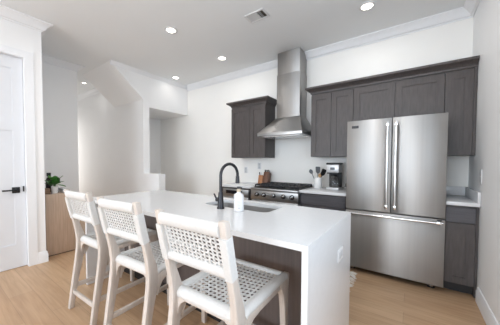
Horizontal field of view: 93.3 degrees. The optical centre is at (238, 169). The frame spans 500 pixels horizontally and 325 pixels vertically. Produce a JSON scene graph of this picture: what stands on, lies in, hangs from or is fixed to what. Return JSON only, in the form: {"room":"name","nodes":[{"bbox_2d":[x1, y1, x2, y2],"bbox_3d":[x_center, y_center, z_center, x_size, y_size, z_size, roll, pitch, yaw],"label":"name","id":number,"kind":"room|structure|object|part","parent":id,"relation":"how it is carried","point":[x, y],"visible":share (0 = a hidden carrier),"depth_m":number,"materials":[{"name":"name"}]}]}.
{"room":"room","nodes":[
{"label":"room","id":0,"kind":"room"},
{"bbox_2d":[0,18,45,252],"bbox_3d":[-5.220,-0.249,0.336,1.250,3.022,7.540,1,2,36],"label":"wall","id":1,"kind":"structure","parent":0,"point":[12,34],"depth_m":2.95,"materials":[{"name":"paint"}]},
{"bbox_2d":[0,53,26,271],"bbox_3d":[-2.874,-0.070,2.558,0.090,2.528,0.836,1,2,36],"label":"door","id":2,"kind":"structure","parent":1,"relation":"in","point":[13,237],"depth_m":2.81,"materials":[{"name":"paint"}]},
{"bbox_3d":[-2.679,0.244,2.836,0.008,0.072,0.073,1,2,36],"label":"handle","id":3,"kind":"part","parent":2,"relation":"part of","materials":[{"name":"black metal"}]},
{"bbox_2d":[0,44,37,265],"bbox_3d":[-2.881,-0.110,2.561,0.134,2.620,1.020,1,2,36],"label":"trim","id":4,"kind":"structure","parent":1,"relation":"attached to","point":[27,57],"depth_m":2.89,"materials":[{"name":"paint"}]},
{"bbox_2d":[0,4,52,37],"bbox_3d":[-5.063,-1.708,0.315,1.228,0.104,7.518,1,2,36],"label":"trim","id":5,"kind":"structure","parent":1,"relation":"attached to","point":[9,14],"depth_m":2.79,"materials":[{"name":"paint"}]},
{"bbox_2d":[38,250,48,263],"bbox_3d":[-5.127,1.191,0.396,1.148,0.140,7.438,1,2,36],"label":"baseboard","id":6,"kind":"structure","parent":1,"relation":"attached to","point":[43,257],"depth_m":3.01,"materials":[{"name":"paint"}]},
{"bbox_2d":[42,63,79,221],"bbox_3d":[-4.315,-0.386,4.835,2.860,3.022,0.785,1,2,36],"label":"wall","id":7,"kind":"structure","parent":0,"point":[59,85],"depth_m":4.09,"materials":[{"name":"paint"}]},
{"bbox_2d":[42,54,84,71],"bbox_3d":[-4.243,-1.845,4.800,2.958,0.104,0.883,1,2,36],"label":"trim","id":8,"kind":"structure","parent":7,"relation":"attached to","point":[46,59],"depth_m":4.03,"materials":[{"name":"paint"}]},
{"bbox_2d":[77,93,164,204],"bbox_3d":[-3.049,-0.404,5.536,4.070,3.022,0.135,1,2,36],"label":"wall","id":9,"kind":"structure","parent":0,"point":[114,142],"depth_m":5.25,"materials":[{"name":"paint"}]},
{"bbox_2d":[77,88,99,101],"bbox_3d":[-3.763,-1.877,5.873,2.460,0.104,0.098,1,2,36],"label":"trim","id":10,"kind":"structure","parent":9,"relation":"attached to","point":[92,92],"depth_m":5.86,"materials":[{"name":"paint"}]},
{"bbox_2d":[83,61,186,119],"bbox_3d":[-2.149,-1.573,5.070,1.105,0.652,1.734,1,2,36],"label":"ceiling","id":11,"kind":"structure","parent":0,"point":[105,78],"depth_m":4.64,"materials":[{"name":"paint"}]},
{"bbox_2d":[114,66,187,115],"bbox_3d":[-1.698,-1.561,4.739,0.015,0.652,1.734,1,2,36],"label":"wall header","id":12,"kind":"structure","parent":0,"point":[160,95],"depth_m":4.81,"materials":[{"name":"paint"}]},
{"bbox_2d":[110,60,186,88],"bbox_3d":[-1.669,-1.855,4.709,0.054,0.062,1.735,1,2,36],"label":"trim","id":13,"kind":"structure","parent":12,"relation":"attached to","point":[114,63],"depth_m":4.54,"materials":[{"name":"paint"}]},
{"bbox_2d":[149,118,160,173],"bbox_3d":[-2.345,-0.082,5.723,0.118,2.370,0.984,1,2,36],"label":"wall","id":14,"kind":"structure","parent":0,"point":[155,125],"depth_m":5.94,"materials":[{"name":"paint"}]},
{"bbox_2d":[0,0,464,94],"bbox_3d":[-3.722,-1.827,0.978,8.520,0.100,10.420,1,2,36],"label":"ceiling","id":15,"kind":"structure","parent":0,"point":[90,34],"depth_m":3.03,"materials":[{"name":"paint"}]},
{"bbox_2d":[164,26,177,33],"bbox_3d":[-0.887,-1.829,3.090,0.172,0.009,0.172,1,2,36],"label":"recessed light","id":16,"kind":"object","parent":15,"relation":"in","point":[169,29],"visible":1,"depth_m":3.08,"materials":[{"name":"white plastic"}]},
{"bbox_2d":[217,56,226,60],"bbox_3d":[-0.276,-1.853,3.913,0.172,0.009,0.172,1,2,36],"label":"recessed light","id":17,"kind":"object","parent":15,"relation":"in","point":[222,58],"visible":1,"depth_m":3.91,"materials":[{"name":"white plastic"}]},
{"bbox_2d":[244,8,269,23],"bbox_3d":[0.216,-1.816,2.786,0.260,0.010,0.175,1,2,36],"label":"ceiling vent","id":18,"kind":"object","parent":15,"relation":"in","point":[260,14],"visible":1,"depth_m":2.78,"materials":[{"name":"white metal"}]},
{"bbox_2d":[358,1,375,10],"bbox_3d":[1.420,-1.807,2.606,0.172,0.009,0.172,1,2,36],"label":"recessed light","id":19,"kind":"object","parent":15,"relation":"in","point":[368,5],"visible":1,"depth_m":2.60,"materials":[{"name":"white plastic"}]},
{"bbox_2d":[0,210,485,324],"bbox_3d":[-3.731,1.294,1.075,8.520,0.100,10.420,1,2,36],"label":"floor","id":20,"kind":"structure","parent":0,"point":[38,294],"depth_m":2.18,"materials":[{"name":"brown wood"}]},
{"bbox_2d":[45,192,75,256],"bbox_3d":[-2.857,0.747,3.587,0.935,0.841,0.358,1,2,36],"label":"sideboard","id":21,"kind":"object","parent":20,"relation":"on","point":[60,232],"visible":0.45,"depth_m":3.27,"materials":[{"name":"brown wood"}]},
{"bbox_2d":[45,188,49,193],"bbox_3d":[-2.675,0.295,3.273,0.104,0.078,0.074,1,2,36],"label":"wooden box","id":22,"kind":"object","parent":21,"relation":"on","point":[47,190],"visible":0.51,"depth_m":3.25,"materials":[{"name":"brown wood"}]},
{"bbox_2d":[46,173,51,191],"bbox_3d":[-2.817,0.185,3.499,0.076,0.284,0.076,1,2,36],"label":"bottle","id":23,"kind":"object","parent":21,"relation":"on","point":[47,174],"visible":0.59,"depth_m":3.47,"materials":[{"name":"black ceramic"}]},
{"bbox_2d":[45,175,65,193],"bbox_3d":[-2.599,0.205,3.330,0.268,0.257,0.250,1,2,36],"label":"potted plant","id":24,"kind":"object","parent":21,"relation":"on","point":[55,180],"visible":1,"depth_m":3.31,"materials":[{"name":"green plant"}]},
{"bbox_3d":[-2.610,0.282,3.344,0.084,0.102,0.084,1,2,36],"label":"pot","id":25,"kind":"part","parent":24,"relation":"part of","materials":[{"name":"white ceramic"}]},
{"bbox_2d":[64,189,157,324],"bbox_3d":[-1.149,0.689,2.187,0.456,1.054,0.648,1,2,35],"label":"counter stool","id":26,"kind":"object","parent":20,"relation":"on","point":[97,239],"visible":0.7,"depth_m":2.00,"materials":[{"name":"white wood"}]},
{"bbox_3d":[-1.455,0.691,2.103,0.036,1.054,0.155,1,2,35],"label":"leg","id":27,"kind":"part","parent":26,"relation":"part of","materials":[{"name":"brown wood"}]},
{"bbox_3d":[-1.319,0.212,1.924,0.376,0.065,0.044,1,2,35],"label":"rail","id":28,"kind":"part","parent":26,"relation":"part of","materials":[{"name":"white wood"}]},
{"bbox_3d":[-1.290,0.407,1.973,0.376,0.051,0.043,1,2,35],"label":"rail","id":29,"kind":"part","parent":26,"relation":"part of","materials":[{"name":"white wood"}]},
{"bbox_3d":[-1.118,0.699,1.871,0.036,1.054,0.155,1,2,35],"label":"leg","id":30,"kind":"part","parent":26,"relation":"part of","materials":[{"name":"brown wood"}]},
{"bbox_3d":[-1.117,0.615,2.231,0.372,0.018,0.450,1,2,35],"label":"woven seat","id":31,"kind":"part","parent":26,"relation":"part of","materials":[{"name":"white wicker"}]},
{"bbox_3d":[-0.972,0.707,2.084,0.030,0.143,0.367,1,2,35],"label":"rail","id":32,"kind":"part","parent":26,"relation":"part of","materials":[{"name":"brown wood"}]},
{"bbox_3d":[-1.171,0.900,2.523,0.036,0.612,0.130,1,2,35],"label":"leg","id":33,"kind":"part","parent":26,"relation":"part of","materials":[{"name":"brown wood"}]},
{"bbox_3d":[-0.834,0.908,2.291,0.036,0.612,0.130,1,2,35],"label":"leg","id":34,"kind":"part","parent":26,"relation":"part of","materials":[{"name":"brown wood"}]},
{"bbox_2d":[96,196,207,324],"bbox_3d":[-0.605,0.704,1.756,0.456,1.054,0.648,1,2,33],"label":"counter stool","id":35,"kind":"object","parent":20,"relation":"on","point":[154,273],"visible":0.66,"depth_m":1.56,"materials":[{"name":"white wood"}]},
{"bbox_3d":[-0.908,0.706,1.664,0.036,1.054,0.155,1,2,33],"label":"leg","id":36,"kind":"part","parent":35,"relation":"part of","materials":[{"name":"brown wood"}]},
{"bbox_3d":[-0.768,0.227,1.488,0.376,0.065,0.044,1,2,33],"label":"rail","id":37,"kind":"part","parent":35,"relation":"part of","materials":[{"name":"white wood"}]},
{"bbox_3d":[-0.740,0.422,1.538,0.376,0.051,0.043,1,2,33],"label":"rail","id":38,"kind":"part","parent":35,"relation":"part of","materials":[{"name":"white wood"}]},
{"bbox_3d":[-0.768,0.714,1.880,0.030,0.143,0.367,1,2,33],"label":"rail","id":39,"kind":"part","parent":35,"relation":"part of","materials":[{"name":"white wood"}]},
{"bbox_3d":[-0.565,0.714,1.441,0.036,1.054,0.155,1,2,33],"label":"leg","id":40,"kind":"part","parent":35,"relation":"part of","materials":[{"name":"brown wood"}]},
{"bbox_3d":[-0.574,0.630,1.801,0.372,0.018,0.450,1,2,33],"label":"woven seat","id":41,"kind":"part","parent":35,"relation":"part of","materials":[{"name":"white wicker"}]},
{"bbox_3d":[-0.636,0.915,2.091,0.036,0.612,0.130,1,2,33],"label":"leg","id":42,"kind":"part","parent":35,"relation":"part of","materials":[{"name":"brown wood"}]},
{"bbox_3d":[-0.425,0.722,1.657,0.030,0.143,0.367,1,2,33],"label":"rail","id":43,"kind":"part","parent":35,"relation":"part of","materials":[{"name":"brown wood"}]},
{"bbox_3d":[-0.293,0.923,1.868,0.036,0.612,0.130,1,2,33],"label":"leg","id":44,"kind":"part","parent":35,"relation":"part of","materials":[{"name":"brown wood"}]},
{"bbox_2d":[124,213,301,324],"bbox_3d":[-0.262,0.775,2.291,2.310,0.882,0.531,1,2,36],"label":"kitchen island","id":45,"kind":"object","parent":20,"relation":"on","point":[275,257],"visible":0.07,"depth_m":1.65,"materials":[{"name":"brown wood"}]},
{"bbox_2d":[85,190,350,324],"bbox_3d":[-0.376,0.763,2.135,2.372,0.913,0.915,1,2,36],"label":"island countertop","id":46,"kind":"structure","parent":45,"relation":"on","point":[319,234],"depth_m":1.52,"materials":[{"name":"white stone"}]},
{"bbox_3d":[-1.320,0.754,2.828,0.030,0.882,0.915,1,2,36],"label":"waterfall panel","id":47,"kind":"part","parent":46,"relation":"part of","materials":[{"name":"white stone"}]},
{"bbox_2d":[214,163,239,208],"bbox_3d":[-0.082,0.125,1.961,0.242,0.373,0.094,-1,2,-32],"label":"faucet","id":48,"kind":"object","parent":46,"relation":"on","point":[219,199],"visible":1,"depth_m":1.90,"materials":[{"name":"black metal"}]},
{"bbox_2d":[234,186,243,211],"bbox_3d":[0.001,0.222,1.812,0.076,0.188,0.076,1,2,36],"label":"soap bottle","id":49,"kind":"object","parent":46,"relation":"on","point":[238,197],"visible":1,"depth_m":1.78,"materials":[{"name":"white plastic"}]},
{"bbox_2d":[215,203,275,211],"bbox_3d":[0.033,0.432,2.070,0.705,0.183,0.360,1,2,36],"label":"sink","id":50,"kind":"object","parent":46,"relation":"in","point":[230,205],"visible":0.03,"depth_m":2.19,"materials":[{"name":"metal"}]},
{"bbox_3d":[0.568,0.802,1.443,0.030,0.882,0.915,1,2,36],"label":"waterfall panel","id":51,"kind":"part","parent":46,"relation":"part of","materials":[{"name":"white stone"}]},
{"bbox_2d":[338,245,342,262],"bbox_3d":[0.662,0.547,1.530,0.007,0.080,0.120,1,2,36],"label":"outlet","id":52,"kind":"object","parent":46,"relation":"attached to","point":[340,251],"visible":1,"depth_m":1.52,"materials":[{"name":"white plastic"}]},
{"bbox_2d":[155,209,288,324],"bbox_3d":[-0.054,0.719,1.318,0.456,1.054,0.648,1,2,35],"label":"counter stool","id":53,"kind":"object","parent":20,"relation":"on","point":[234,311],"visible":1,"depth_m":1.15,"materials":[{"name":"white wood"}]},
{"bbox_3d":[-0.360,0.721,1.237,0.036,1.054,0.155,1,2,35],"label":"leg","id":54,"kind":"part","parent":53,"relation":"part of","materials":[{"name":"brown wood"}]},
{"bbox_3d":[-0.226,0.242,1.056,0.376,0.065,0.044,1,2,35],"label":"rail","id":55,"kind":"part","parent":53,"relation":"part of","materials":[{"name":"white wood"}]},
{"bbox_3d":[-0.196,0.438,1.104,0.376,0.051,0.043,1,2,35],"label":"rail","id":56,"kind":"part","parent":53,"relation":"part of","materials":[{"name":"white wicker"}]},
{"bbox_3d":[-0.213,0.729,1.448,0.030,0.143,0.367,1,2,35],"label":"rail","id":57,"kind":"part","parent":53,"relation":"part of","materials":[{"name":"white wood"}]},
{"bbox_3d":[-0.026,0.729,1.002,0.036,1.054,0.155,1,2,35],"label":"leg","id":58,"kind":"part","parent":53,"relation":"part of","materials":[{"name":"brown wood"}]},
{"bbox_3d":[-0.021,0.645,1.361,0.372,0.018,0.450,1,2,35],"label":"woven seat","id":59,"kind":"part","parent":53,"relation":"part of","materials":[{"name":"white wicker"}]},
{"bbox_3d":[0.122,0.737,1.213,0.030,0.143,0.367,1,2,35],"label":"rail","id":60,"kind":"part","parent":53,"relation":"part of","materials":[{"name":"white wood"}]},
{"bbox_3d":[0.261,0.938,1.419,0.036,0.612,0.130,1,2,35],"label":"leg","id":61,"kind":"part","parent":53,"relation":"part of","materials":[{"name":"brown wood"}]},
{"bbox_2d":[222,186,252,199],"bbox_3d":[0.132,0.721,4.125,0.641,0.876,0.660,1,2,36],"label":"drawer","id":62,"kind":"object","parent":20,"relation":"on","point":[222,186],"depth_m":3.87,"materials":[{"name":"silver metal"}]},
{"bbox_3d":[0.120,0.517,4.092,0.519,0.424,0.603,1,2,36],"label":"microwave drawer","id":63,"kind":"part","parent":62,"relation":"part of","materials":[{"name":"silver metal"}]},
{"bbox_3d":[-0.046,0.582,3.869,0.519,0.300,0.039,1,2,36],"label":"door","id":64,"kind":"part","parent":62,"relation":"part of","materials":[{"name":"metal"}]},
{"bbox_2d":[222,182,259,188],"bbox_3d":[0.133,0.263,4.119,0.654,0.035,0.647,1,2,36],"label":"countertop","id":65,"kind":"structure","parent":62,"relation":"on","point":[248,185],"depth_m":4.00,"materials":[{"name":"white stone"}]},
{"bbox_2d":[258,170,270,183],"bbox_3d":[0.451,0.122,4.116,0.185,0.249,0.154,1,2,36],"label":"knife block","id":66,"kind":"object","parent":65,"relation":"on","point":[266,177],"visible":0.83,"depth_m":4.08,"materials":[{"name":"brown wood"}]},
{"bbox_2d":[250,181,313,205],"bbox_3d":[0.679,0.697,3.674,0.762,0.954,0.724,1,2,36],"label":"gas range","id":67,"kind":"object","parent":20,"relation":"on","point":[287,193],"visible":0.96,"depth_m":3.44,"materials":[{"name":"metal"}]},
{"bbox_3d":[0.517,0.719,3.454,0.754,0.525,0.049,1,2,36],"label":"oven door","id":68,"kind":"part","parent":67,"relation":"part of","materials":[{"name":"metal"}]},
{"bbox_3d":[0.515,0.381,3.439,0.762,0.133,0.059,1,2,36],"label":"control panel","id":69,"kind":"part","parent":67,"relation":"part of","materials":[{"name":"metal"}]},
{"bbox_2d":[254,186,312,189],"bbox_3d":[0.702,0.263,3.690,0.738,0.009,0.550,1,2,36],"label":"cooktop","id":70,"kind":"object","parent":67,"relation":"in","point":[272,187],"depth_m":3.45,"materials":[{"name":"black metal"}]},
{"bbox_2d":[300,193,346,210],"bbox_3d":[1.262,0.749,3.321,0.583,0.876,0.618,1,2,36],"label":"base cabinet","id":71,"kind":"object","parent":20,"relation":"on","point":[331,202],"visible":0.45,"depth_m":3.05,"materials":[{"name":"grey wood"}]},
{"bbox_2d":[299,187,345,195],"bbox_3d":[1.256,0.292,3.294,0.589,0.035,0.647,1,2,36],"label":"countertop","id":72,"kind":"structure","parent":71,"relation":"on","point":[342,192],"depth_m":3.11,"materials":[{"name":"white stone"}]},
{"bbox_2d":[314,177,321,187],"bbox_3d":[1.167,0.190,3.470,0.112,0.158,0.112,1,2,36],"label":"utensil crock","id":73,"kind":"object","parent":72,"relation":"on","point":[317,181],"visible":0.88,"depth_m":3.43,"materials":[{"name":"white ceramic"}]},
{"bbox_2d":[326,163,346,189],"bbox_3d":[1.409,0.086,3.361,0.226,0.374,0.339,1,2,36],"label":"coffee maker","id":74,"kind":"object","parent":72,"relation":"on","point":[335,170],"visible":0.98,"depth_m":3.25,"materials":[{"name":"silver metal"}]},
{"bbox_3d":[1.353,-0.088,3.321,0.174,0.025,0.217,1,2,36],"label":"lid","id":75,"kind":"part","parent":74,"relation":"part of","materials":[{"name":"black plastic"}]},
{"bbox_3d":[1.085,0.625,3.077,0.577,0.299,0.020,1,2,36],"label":"drawer","id":76,"kind":"part","parent":71,"relation":"part of","materials":[{"name":"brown wood"}]},
{"bbox_2d":[350,271,356,286],"bbox_3d":[0.371,1.175,3.071,2.063,0.035,0.640,1,2,36],"label":"runner rug","id":77,"kind":"object","parent":20,"relation":"on","point":[352,273],"visible":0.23,"depth_m":2.62,"materials":[{"name":"fabric"}]},
{"bbox_2d":[346,112,448,288],"bbox_3d":[1.820,0.318,2.787,0.899,1.773,0.724,1,2,36],"label":"refrigerator","id":78,"kind":"object","parent":20,"relation":"on","point":[396,179],"visible":0.95,"depth_m":2.50,"materials":[{"name":"grey metal"}]},
{"bbox_3d":[1.485,-0.052,2.701,0.446,1.029,0.066,1,2,36],"label":"door","id":79,"kind":"part","parent":78,"relation":"part of","materials":[{"name":"metal"}]},
{"bbox_3d":[1.596,-0.045,2.535,0.028,0.935,0.070,1,2,36],"label":"handle","id":80,"kind":"part","parent":78,"relation":"part of","materials":[{"name":"metal"}]},
{"bbox_3d":[1.666,0.814,2.593,0.899,0.671,0.066,1,2,36],"label":"freezer drawer","id":81,"kind":"part","parent":78,"relation":"part of","materials":[{"name":"metal"}]},
{"bbox_3d":[1.657,-0.043,2.490,0.028,0.935,0.070,1,2,36],"label":"handle","id":82,"kind":"part","parent":78,"relation":"part of","materials":[{"name":"metal"}]},
{"bbox_3d":[1.850,-0.043,2.433,0.448,1.029,0.066,1,2,36],"label":"door","id":83,"kind":"part","parent":78,"relation":"part of","materials":[{"name":"metal"}]},
{"bbox_2d":[443,205,478,297],"bbox_3d":[2.336,0.776,2.533,0.240,0.876,0.618,1,2,36],"label":"base cabinet","id":84,"kind":"object","parent":20,"relation":"on","point":[461,222],"visible":0.81,"depth_m":2.29,"materials":[{"name":"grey wood"}]},
{"bbox_3d":[2.150,0.815,2.299,0.216,0.591,0.020,1,2,36],"label":"door","id":85,"kind":"part","parent":84,"relation":"part of","materials":[{"name":"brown wood"}]},
{"bbox_3d":[2.151,0.437,2.288,0.216,0.146,0.020,1,2,36],"label":"drawer","id":86,"kind":"part","parent":84,"relation":"part of","materials":[{"name":"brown wood"}]},
{"bbox_2d":[446,186,480,206],"bbox_3d":[2.329,0.269,2.506,0.241,0.137,0.647,1,2,36],"label":"countertop","id":87,"kind":"structure","parent":84,"relation":"on","point":[455,195],"depth_m":2.42,"materials":[{"name":"white stone"}]},
{"bbox_2d":[161,17,473,196],"bbox_3d":[0.297,-0.362,4.460,5.860,3.022,0.120,1,2,36],"label":"wall","id":88,"kind":"structure","parent":0,"point":[195,147],"depth_m":4.13,"materials":[{"name":"paint"}]},
{"bbox_2d":[226,95,276,157],"bbox_3d":[0.236,-0.704,4.168,0.849,0.981,0.400,1,2,36],"label":"upper cabinet","id":89,"kind":"object","parent":88,"relation":"attached to","point":[249,117],"visible":0.97,"depth_m":4.02,"materials":[{"name":"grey wood"}]},
{"bbox_3d":[0.036,-0.651,4.149,0.397,0.868,0.020,1,2,36],"label":"door","id":90,"kind":"part","parent":89,"relation":"part of","materials":[{"name":"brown wood"}]},
{"bbox_3d":[0.237,-1.151,4.154,0.849,0.088,0.400,1,2,36],"label":"crown moulding","id":91,"kind":"part","parent":89,"relation":"part of","materials":[{"name":"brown wood"}]},
{"bbox_3d":[0.318,-0.644,3.942,0.294,0.868,0.020,1,2,36],"label":"door","id":92,"kind":"part","parent":89,"relation":"part of","materials":[{"name":"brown wood"}]},
{"bbox_2d":[257,47,310,139],"bbox_3d":[0.755,-1.176,3.654,0.718,1.340,0.592,1,2,36],"label":"range hood","id":93,"kind":"object","parent":88,"relation":"attached to","point":[291,122],"visible":0.94,"depth_m":3.62,"materials":[{"name":"metal"}]},
{"bbox_2d":[187,7,472,91],"bbox_3d":[0.696,-1.806,3.989,4.720,0.104,0.098,1,2,36],"label":"trim","id":94,"kind":"structure","parent":88,"relation":"attached to","point":[458,14],"depth_m":3.24,"materials":[{"name":"paint"}]},
{"bbox_2d":[311,88,353,156],"bbox_3d":[1.369,-0.632,3.372,0.555,0.893,0.345,1,2,36],"label":"upper cabinet","id":95,"kind":"object","parent":88,"relation":"attached to","point":[331,112],"visible":0.91,"depth_m":3.23,"materials":[{"name":"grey wood"}]},
{"bbox_3d":[1.161,-0.622,3.324,0.273,0.868,0.020,1,2,36],"label":"door","id":96,"kind":"part","parent":95,"relation":"part of","materials":[{"name":"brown wood"}]},
{"bbox_3d":[1.384,-0.616,3.159,0.274,0.868,0.020,1,2,36],"label":"door","id":97,"kind":"part","parent":95,"relation":"part of","materials":[{"name":"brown wood"}]},
{"bbox_2d":[353,73,444,120],"bbox_3d":[1.955,-0.831,2.935,0.895,0.465,0.345,1,2,36],"label":"upper cabinet","id":98,"kind":"object","parent":88,"relation":"attached to","point":[423,95],"visible":0.9,"depth_m":2.76,"materials":[{"name":"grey wood"}]},
{"bbox_3d":[1.680,-0.823,2.936,0.446,0.440,0.020,1,2,36],"label":"door","id":99,"kind":"part","parent":98,"relation":"part of","materials":[{"name":"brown wood"}]},
{"bbox_2d":[305,55,479,94],"bbox_3d":[1.786,-1.113,3.018,1.777,0.088,0.400,1,2,36],"label":"crown molding","id":100,"kind":"structure","parent":98,"relation":"on","point":[469,62],"depth_m":2.74,"materials":[{"name":"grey wood"}]},
{"bbox_3d":[2.040,-0.814,2.672,0.441,0.440,0.020,1,2,36],"label":"door","id":101,"kind":"part","parent":98,"relation":"part of","materials":[{"name":"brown wood"}]},
{"bbox_2d":[444,67,477,155],"bbox_3d":[2.417,-0.606,2.603,0.248,0.893,0.345,1,2,36],"label":"upper cabinet","id":102,"kind":"object","parent":88,"relation":"attached to","point":[460,95],"visible":0.93,"depth_m":2.46,"materials":[{"name":"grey wood"}]},
{"bbox_2d":[468,0,499,324],"bbox_3d":[-0.341,-0.180,-1.458,0.120,3.022,10.420,1,2,36],"label":"wall","id":103,"kind":"structure","parent":0,"point":[486,22],"depth_m":2.01,"materials":[{"name":"paint"}]},
{"bbox_2d":[463,0,480,16],"bbox_3d":[-0.425,-1.640,-1.439,0.098,0.104,10.180,1,2,36],"label":"trim","id":104,"kind":"structure","parent":103,"relation":"attached to","point":[471,6],"depth_m":2.52,"materials":[{"name":"paint"}]},
{"bbox_2d":[479,170,481,183],"bbox_3d":[2.253,0.063,2.194,0.007,0.125,0.075,1,2,36],"label":"outlet","id":105,"kind":"object","parent":103,"relation":"attached to","point":[480,176],"visible":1,"depth_m":2.18,"materials":[{"name":"white plastic"}]},
{"bbox_2d":[475,287,498,324],"bbox_3d":[-0.596,1.267,-1.639,0.018,0.140,9.520,1,2,36],"label":"baseboard","id":106,"kind":"structure","parent":103,"relation":"attached to","point":[489,318],"depth_m":1.93,"materials":[{"name":"paint"}]}
]}

